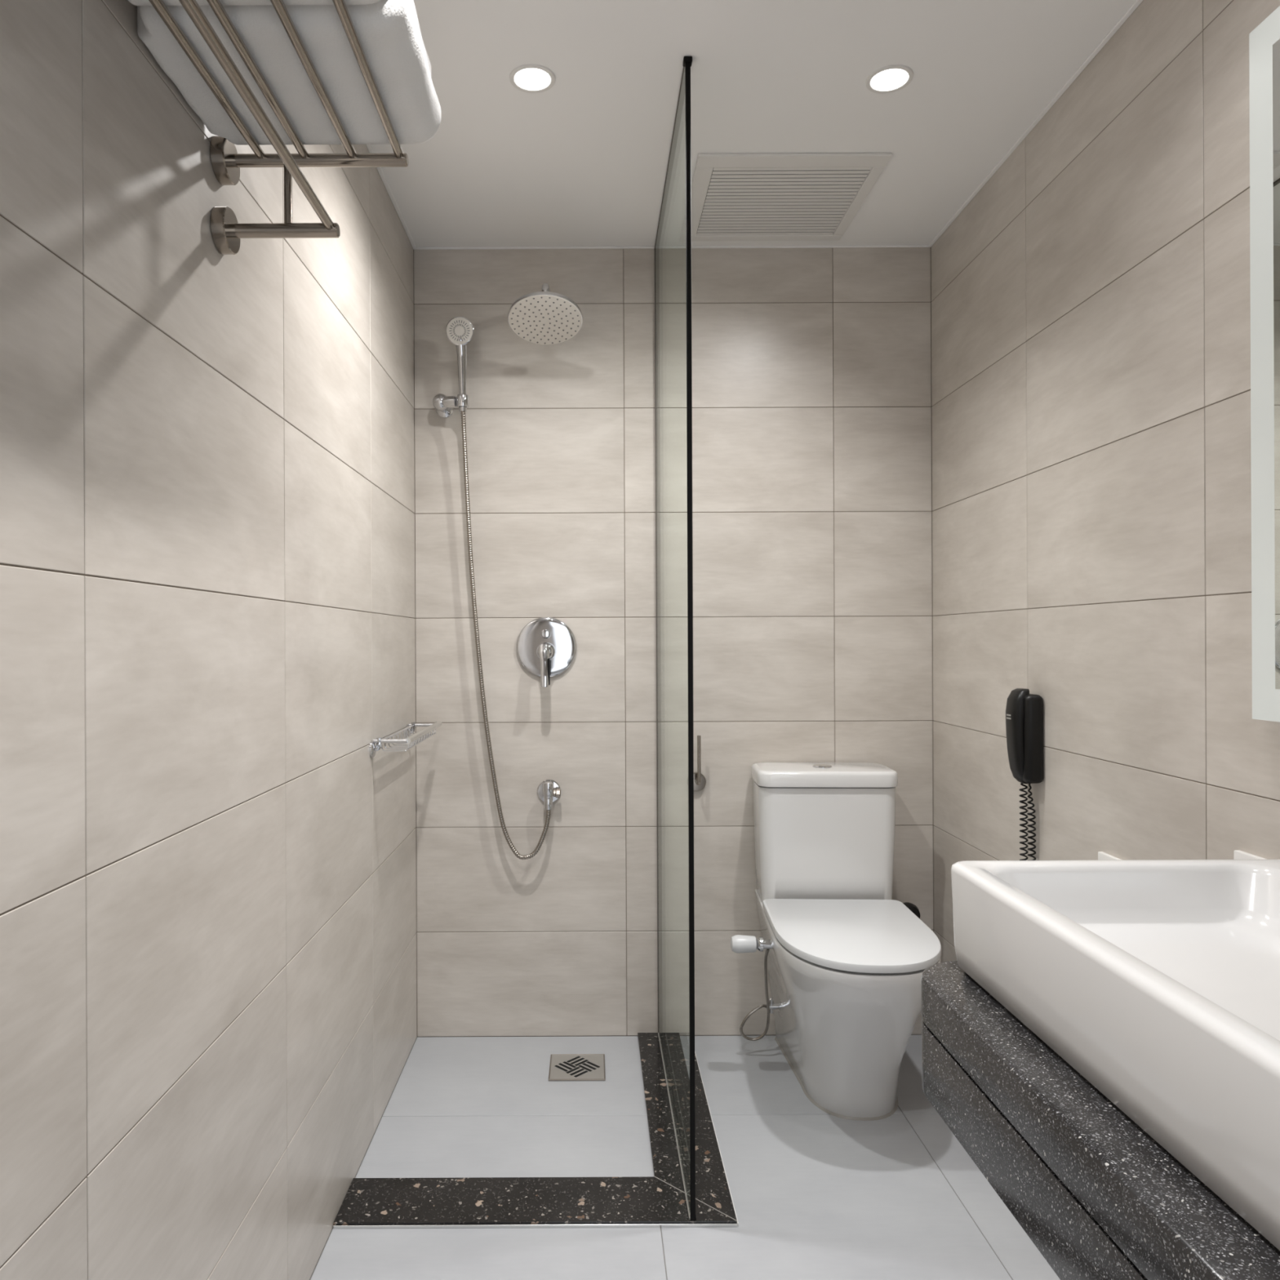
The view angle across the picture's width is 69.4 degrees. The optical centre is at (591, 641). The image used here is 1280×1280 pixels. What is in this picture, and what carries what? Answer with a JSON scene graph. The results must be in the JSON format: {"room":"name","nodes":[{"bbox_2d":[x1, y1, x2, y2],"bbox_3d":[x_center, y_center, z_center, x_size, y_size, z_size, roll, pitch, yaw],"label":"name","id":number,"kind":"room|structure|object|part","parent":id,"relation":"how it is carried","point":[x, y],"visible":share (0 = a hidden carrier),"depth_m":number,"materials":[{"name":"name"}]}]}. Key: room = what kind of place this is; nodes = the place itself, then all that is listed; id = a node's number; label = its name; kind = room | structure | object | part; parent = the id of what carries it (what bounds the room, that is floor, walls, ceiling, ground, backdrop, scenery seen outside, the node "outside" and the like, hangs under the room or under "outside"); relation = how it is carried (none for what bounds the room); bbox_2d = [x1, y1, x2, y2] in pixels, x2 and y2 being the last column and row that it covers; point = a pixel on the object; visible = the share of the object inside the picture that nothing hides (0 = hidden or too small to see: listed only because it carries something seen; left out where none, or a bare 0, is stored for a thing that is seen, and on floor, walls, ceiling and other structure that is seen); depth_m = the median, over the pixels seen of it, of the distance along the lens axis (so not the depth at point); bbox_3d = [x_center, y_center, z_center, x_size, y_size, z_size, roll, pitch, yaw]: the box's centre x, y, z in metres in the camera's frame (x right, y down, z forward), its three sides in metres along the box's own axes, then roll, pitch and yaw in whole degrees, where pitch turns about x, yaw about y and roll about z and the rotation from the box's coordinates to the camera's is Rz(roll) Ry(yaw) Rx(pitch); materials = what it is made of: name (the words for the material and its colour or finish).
{"room":"hotel bathroom","nodes":[
{"label":"hotel bathroom","id":0,"kind":"room"},
{"bbox_2d":[0,0,417,1279],"bbox_3d":[-0.555,0.004,1.046,0.100,2.360,3.201,0,0,0],"label":"wall","id":1,"kind":"structure","parent":0,"point":[208,989],"depth_m":1.15,"materials":[{"name":"brown tile"}]},
{"bbox_2d":[148,0,408,254],"bbox_3d":[-0.379,-0.608,0.956,0.258,0.156,0.664,0,0,0],"label":"towel rack","id":2,"kind":"object","parent":1,"relation":"attached to","point":[227,233],"visible":0.97,"depth_m":1.16,"materials":[{"name":"silver metal"}]},
{"bbox_2d":[128,0,380,5],"bbox_3d":[-0.353,-0.728,0.820,0.305,0.125,0.324,0,0,0],"label":"folded towel","id":3,"kind":"object","parent":2,"relation":"on","point":[136,2],"visible":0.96,"depth_m":0.96,"materials":[{"name":"white fabric"}]},
{"bbox_3d":[-0.355,-0.563,0.956,0.013,0.012,0.612,0,0,0],"label":"hanging rail","id":4,"kind":"part","parent":2,"relation":"part of","materials":[{"name":"silver metal"}]},
{"bbox_3d":[-0.419,-0.560,1.258,0.148,0.019,0.019,0,0,0],"label":"arm","id":5,"kind":"part","parent":2,"relation":"part of","materials":[{"name":"silver metal"}]},
{"bbox_2d":[137,0,440,145],"bbox_3d":[-0.353,-0.723,1.120,0.305,0.115,0.269,0,0,0],"label":"folded towel","id":6,"kind":"object","parent":2,"relation":"on","point":[388,32],"visible":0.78,"depth_m":1.08,"materials":[{"name":"white fabric"}]},
{"bbox_3d":[-0.372,-0.655,1.258,0.242,0.017,0.017,0,0,0],"label":"arm","id":7,"kind":"part","parent":2,"relation":"part of","materials":[{"name":"silver metal"}]},
{"bbox_2d":[365,144,416,248],"bbox_3d":[-0.505,-1.124,1.091,0.010,0.004,3.090,0,0,0],"label":"trim","id":8,"kind":"structure","parent":1,"relation":"attached to","point":[369,146],"depth_m":2.35,"materials":[{"name":"white paint"}]},
{"bbox_2d":[369,720,441,757],"bbox_3d":[-0.460,0.244,2.331,0.090,0.046,0.472,0,0,0],"label":"basket","id":9,"kind":"object","parent":1,"relation":"attached to","point":[410,741],"visible":1,"depth_m":2.24,"materials":[{"name":"silver metal"}]},
{"bbox_3d":[-0.491,0.236,2.115,0.021,0.032,0.012,0,0,0],"label":"post","id":10,"kind":"part","parent":9,"relation":"part of","materials":[{"name":"silver metal"}]},
{"bbox_3d":[-0.462,0.229,2.115,0.078,0.010,0.010,0,0,0],"label":"rail","id":11,"kind":"part","parent":9,"relation":"part of","materials":[{"name":"silver metal"}]},
{"bbox_3d":[-0.486,0.229,2.318,0.006,0.006,0.405,0,0,0],"label":"rail","id":12,"kind":"part","parent":9,"relation":"part of","materials":[{"name":"silver metal"}]},
{"bbox_3d":[-0.491,0.236,2.521,0.021,0.032,0.012,0,0,0],"label":"post","id":13,"kind":"part","parent":9,"relation":"part of","materials":[{"name":"silver metal"}]},
{"bbox_3d":[-0.426,0.251,2.318,0.004,0.004,0.405,0,0,0],"label":"rail","id":14,"kind":"part","parent":9,"relation":"part of","materials":[{"name":"silver metal"}]},
{"bbox_3d":[-0.462,0.229,2.521,0.078,0.010,0.010,0,0,0],"label":"rail","id":15,"kind":"part","parent":9,"relation":"part of","materials":[{"name":"silver metal"}]},
{"bbox_3d":[-0.424,0.229,2.341,0.019,0.015,0.452,0,0,0],"label":"rail","id":16,"kind":"part","parent":9,"relation":"part of","materials":[{"name":"silver metal"}]},
{"bbox_2d":[413,247,933,1036],"bbox_3d":[0.236,0.001,2.696,1.683,2.360,0.100,0,0,0],"label":"wall","id":17,"kind":"structure","parent":0,"point":[811,367],"depth_m":2.65,"materials":[{"name":"brown tile"}]},
{"bbox_2d":[432,393,469,417],"bbox_3d":[-0.395,-0.669,2.603,0.106,0.056,0.086,0,0,0],"label":"holder","id":18,"kind":"object","parent":17,"relation":"attached to","point":[444,405],"visible":1,"depth_m":2.58,"materials":[{"name":"silver metal"}]},
{"bbox_3d":[-0.424,-0.673,2.598,0.047,0.047,0.047,0,0,0],"label":"knob","id":19,"kind":"part","parent":18,"relation":"part of","materials":[{"name":"silver metal"}]},
{"bbox_2d":[445,316,551,859],"bbox_3d":[-0.259,-0.141,2.577,0.281,1.510,0.070,0,0,0],"label":"shower","id":20,"kind":"object","parent":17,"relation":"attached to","point":[459,330],"visible":1,"depth_m":2.60,"materials":[{"name":"silver metal"}]},
{"bbox_3d":[-0.363,-0.743,2.569,0.035,0.202,0.039,0,0,0],"label":"handle","id":21,"kind":"part","parent":20,"relation":"part of","materials":[{"name":"silver metal"}]},
{"bbox_2d":[507,283,582,344],"bbox_3d":[-0.123,-0.895,2.500,0.199,0.161,0.292,0,0,0],"label":"shower","id":22,"kind":"object","parent":17,"relation":"attached to","point":[544,317],"visible":1,"depth_m":2.43,"materials":[{"name":"silver metal"}]},
{"bbox_3d":[-0.123,-0.923,2.546,0.021,0.079,0.199,0,0,0],"label":"arm","id":23,"kind":"part","parent":22,"relation":"part of","materials":[{"name":"silver metal"}]},
{"bbox_2d":[515,617,576,687],"bbox_3d":[-0.129,0.029,2.603,0.173,0.196,0.084,0,0,0],"label":"shower mixer","id":24,"kind":"object","parent":17,"relation":"attached to","point":[546,646],"visible":1,"depth_m":2.63,"materials":[{"name":"silver metal"}]},
{"bbox_3d":[-0.133,0.069,2.581,0.033,0.116,0.040,0,0,0],"label":"lever","id":25,"kind":"part","parent":24,"relation":"part of","materials":[{"name":"silver metal"}]},
{"bbox_2d":[537,779,560,809],"bbox_3d":[-0.122,0.435,2.616,0.068,0.077,0.060,0,0,0],"label":"outlet","id":26,"kind":"object","parent":17,"relation":"attached to","point":[548,791],"visible":1,"depth_m":2.60,"materials":[{"name":"silver metal"}]},
{"bbox_2d":[413,244,931,249],"bbox_3d":[0.231,-1.127,2.642,1.483,0.004,0.008,0,0,0],"label":"trim","id":27,"kind":"structure","parent":17,"relation":"attached to","point":[891,246],"depth_m":2.64,"materials":[{"name":"white paint"}]},
{"bbox_2d":[686,735,706,791],"bbox_3d":[0.299,0.346,2.615,0.054,0.164,0.060,0,0,0],"label":"toilet roll holder","id":28,"kind":"object","parent":17,"relation":"attached to","point":[700,780],"visible":0.94,"depth_m":2.59,"materials":[{"name":"silver metal"}]},
{"bbox_3d":[0.300,0.335,2.611,0.012,0.142,0.050,0,0,0],"label":"arm","id":29,"kind":"part","parent":28,"relation":"part of","materials":[{"name":"silver metal"}]},
{"bbox_2d":[902,902,919,919],"bbox_3d":[0.890,0.766,2.606,0.062,0.062,0.079,0,0,0],"label":"toilet brush","id":30,"kind":"object","parent":17,"relation":"attached to","point":[912,907],"visible":0.22,"depth_m":2.57,"materials":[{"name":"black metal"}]},
{"bbox_2d":[309,1035,1060,1279],"bbox_3d":[0.241,1.181,0.645,1.683,0.100,4.200,0,0,0],"label":"floor","id":31,"kind":"structure","parent":0,"point":[817,1194],"depth_m":1.98,"materials":[{"name":"grey tile"}]},
{"bbox_2d":[333,1032,738,1228],"bbox_3d":[-0.108,1.127,2.213,0.784,0.010,0.864,0,0,0],"label":"kerb","id":32,"kind":"object","parent":31,"relation":"on","point":[659,1200],"visible":0.83,"depth_m":1.88,"materials":[{"name":"stone"}]},
{"bbox_3d":[-0.109,1.129,1.782,0.781,0.006,0.002,0,0,0],"label":"edge trim","id":33,"kind":"part","parent":32,"relation":"part of","materials":[{"name":"silver metal"}]},
{"bbox_2d":[654,56,696,1221],"bbox_3d":[0.191,-0.004,2.212,0.017,2.250,0.866,0,0,0],"label":"screen","id":34,"kind":"object","parent":32,"relation":"on","point":[685,86],"visible":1,"depth_m":1.78,"materials":[{"name":"clear glass"}]},
{"bbox_3d":[0.283,1.127,2.214,0.002,0.006,0.861,0,0,0],"label":"edge trim","id":35,"kind":"part","parent":32,"relation":"part of","materials":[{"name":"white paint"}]},
{"bbox_2d":[548,1053,605,1080],"bbox_3d":[-0.038,1.130,2.449,0.147,0.004,0.147,0,0,0],"label":"floor drain","id":36,"kind":"object","parent":31,"relation":"on","point":[562,1067],"visible":1,"depth_m":2.44,"materials":[{"name":"silver metal"}]},
{"bbox_2d":[730,762,941,1120],"bbox_3d":[0.582,0.735,2.292,0.459,0.788,0.692,0,0,3],"label":"toilet","id":37,"kind":"object","parent":31,"relation":"on","point":[846,961],"visible":1,"depth_m":2.30,"materials":[{"name":"white ceramic"}]},
{"bbox_3d":[0.388,0.773,2.357,0.065,0.045,0.045,0,0,3],"label":"valve knob","id":38,"kind":"part","parent":37,"relation":"part of","materials":[{"name":"white plastic"}]},
{"bbox_3d":[0.635,0.367,2.539,0.372,0.042,0.192,0,0,3],"label":"cistern lid","id":39,"kind":"part","parent":37,"relation":"part of","materials":[{"name":"white ceramic"}]},
{"bbox_3d":[0.626,0.918,2.289,0.372,0.422,0.689,0,0,3],"label":"bowl","id":40,"kind":"part","parent":37,"relation":"part of","materials":[{"name":"white ceramic"}]},
{"bbox_3d":[0.621,0.691,2.192,0.370,0.019,0.496,0,0,3],"label":"lid","id":41,"kind":"part","parent":37,"relation":"part of","materials":[{"name":"white plastic"}]},
{"bbox_2d":[370,0,1136,247],"bbox_3d":[0.231,-1.179,1.095,1.683,0.100,3.300,0,0,0],"label":"ceiling","id":42,"kind":"structure","parent":0,"point":[581,161],"depth_m":1.93,"materials":[{"name":"white paint"}]},
{"bbox_2d":[509,63,555,93],"bbox_3d":[-0.118,-1.126,1.849,0.092,0.004,0.092,0,0,0],"label":"recessed light","id":43,"kind":"object","parent":42,"relation":"in","point":[529,77],"visible":1,"depth_m":1.84,"materials":[{"name":"white paint"}]},
{"bbox_2d":[515,68,550,89],"bbox_3d":[-0.118,-1.126,1.849,0.071,0.003,0.071,0,0,0],"label":"diffuser","id":44,"kind":"object","parent":43,"relation":"attached to","point":[525,78],"depth_m":1.85,"materials":[{"name":"white plastic"}]},
{"bbox_2d":[679,152,892,240],"bbox_3d":[0.471,-1.127,2.363,0.450,0.007,0.455,0,0,0],"label":"ceiling vent","id":45,"kind":"object","parent":42,"relation":"in","point":[805,196],"visible":0.99,"depth_m":2.32,"materials":[{"name":"white paint"}]},
{"bbox_3d":[0.268,-1.126,2.373,0.042,0.007,0.368,0,0,0],"label":"frame","id":46,"kind":"part","parent":45,"relation":"part of","materials":[{"name":"white paint"}]},
{"bbox_3d":[0.471,-1.127,2.574,0.450,0.007,0.033,0,0,0],"label":"frame","id":47,"kind":"part","parent":45,"relation":"part of","materials":[{"name":"white paint"}]},
{"bbox_3d":[0.471,-1.127,2.162,0.450,0.007,0.054,0,0,0],"label":"frame","id":48,"kind":"part","parent":45,"relation":"part of","materials":[{"name":"white paint"}]},
{"bbox_3d":[0.682,-1.128,2.373,0.029,0.007,0.368,0,0,0],"label":"frame","id":49,"kind":"part","parent":45,"relation":"part of","materials":[{"name":"white paint"}]},
{"bbox_2d":[865,64,913,93],"bbox_3d":[0.599,-1.129,1.855,0.092,0.004,0.092,0,0,0],"label":"recessed light","id":50,"kind":"object","parent":42,"relation":"in","point":[893,77],"visible":1,"depth_m":1.85,"materials":[{"name":"white paint"}]},
{"bbox_2d":[871,68,907,90],"bbox_3d":[0.599,-1.129,1.855,0.071,0.003,0.071,0,0,0],"label":"diffuser","id":51,"kind":"object","parent":50,"relation":"attached to","point":[882,79],"depth_m":1.85,"materials":[{"name":"white plastic"}]},
{"bbox_2d":[930,0,1279,962],"bbox_3d":[1.027,-0.003,1.046,0.100,2.360,3.201,0,0,0],"label":"wall","id":52,"kind":"structure","parent":0,"point":[1091,302],"depth_m":1.73,"materials":[{"name":"brown tile"}]},
{"bbox_2d":[1005,688,1043,860],"bbox_3d":[0.949,0.402,2.028,0.060,0.596,0.079,0,0,0],"label":"telephone","id":53,"kind":"object","parent":52,"relation":"attached to","point":[1024,709],"visible":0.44,"depth_m":2.00,"materials":[{"name":"black plastic"}]},
{"bbox_3d":[0.961,0.503,2.032,0.024,0.395,0.035,0,0,-43],"label":"cord","id":54,"kind":"part","parent":53,"relation":"part of","materials":[{"name":"black plastic"}]},
{"bbox_2d":[928,0,1142,245],"bbox_3d":[0.967,-1.131,1.091,0.010,0.004,3.090,0,0,0],"label":"trim","id":55,"kind":"structure","parent":52,"relation":"attached to","point":[1135,6],"depth_m":1.96,"materials":[{"name":"white paint"}]},
{"bbox_2d":[920,960,1279,1279],"bbox_3d":[0.693,0.483,0.563,0.573,0.141,1.274,0,0,0],"label":"countertop","id":56,"kind":"structure","parent":52,"relation":"attached to","point":[1099,1197],"depth_m":0.81,"materials":[{"name":"stone"}]},
{"bbox_2d":[951,859,1279,1250],"bbox_3d":[0.681,0.345,0.854,0.454,0.134,0.661,0,0,0],"label":"basin","id":57,"kind":"object","parent":56,"relation":"in","point":[1157,981],"visible":1,"depth_m":0.91,"materials":[{"name":"white ceramic"}]},
{"bbox_2d":[1097,851,1120,860],"bbox_3d":[0.973,0.445,1.725,0.012,0.086,0.086,0,0,0],"label":"wall plate","id":58,"kind":"object","parent":52,"relation":"attached to","point":[1102,855],"visible":0.19,"depth_m":1.75,"materials":[{"name":"white paint"}]},
{"bbox_2d":[1233,849,1267,859],"bbox_3d":[0.972,0.358,1.351,0.012,0.086,0.086,0,0,0],"label":"wall plate","id":59,"kind":"object","parent":52,"relation":"attached to","point":[1237,855],"visible":0.2,"depth_m":1.37,"materials":[{"name":"white paint"}]},
{"bbox_2d":[1248,5,1279,722],"bbox_3d":[0.959,-0.379,0.858,0.033,0.980,0.925,0,0,0],"label":"mirror","id":60,"kind":"object","parent":52,"relation":"attached to","point":[1264,39],"visible":1,"depth_m":1.29,"materials":[{"name":"white paint"}]},
{"bbox_3d":[0.945,-0.379,0.858,0.005,0.890,0.835,0,0,0],"label":"glass","id":61,"kind":"part","parent":60,"relation":"part of","materials":[{"name":"white mirror"}]}
]}

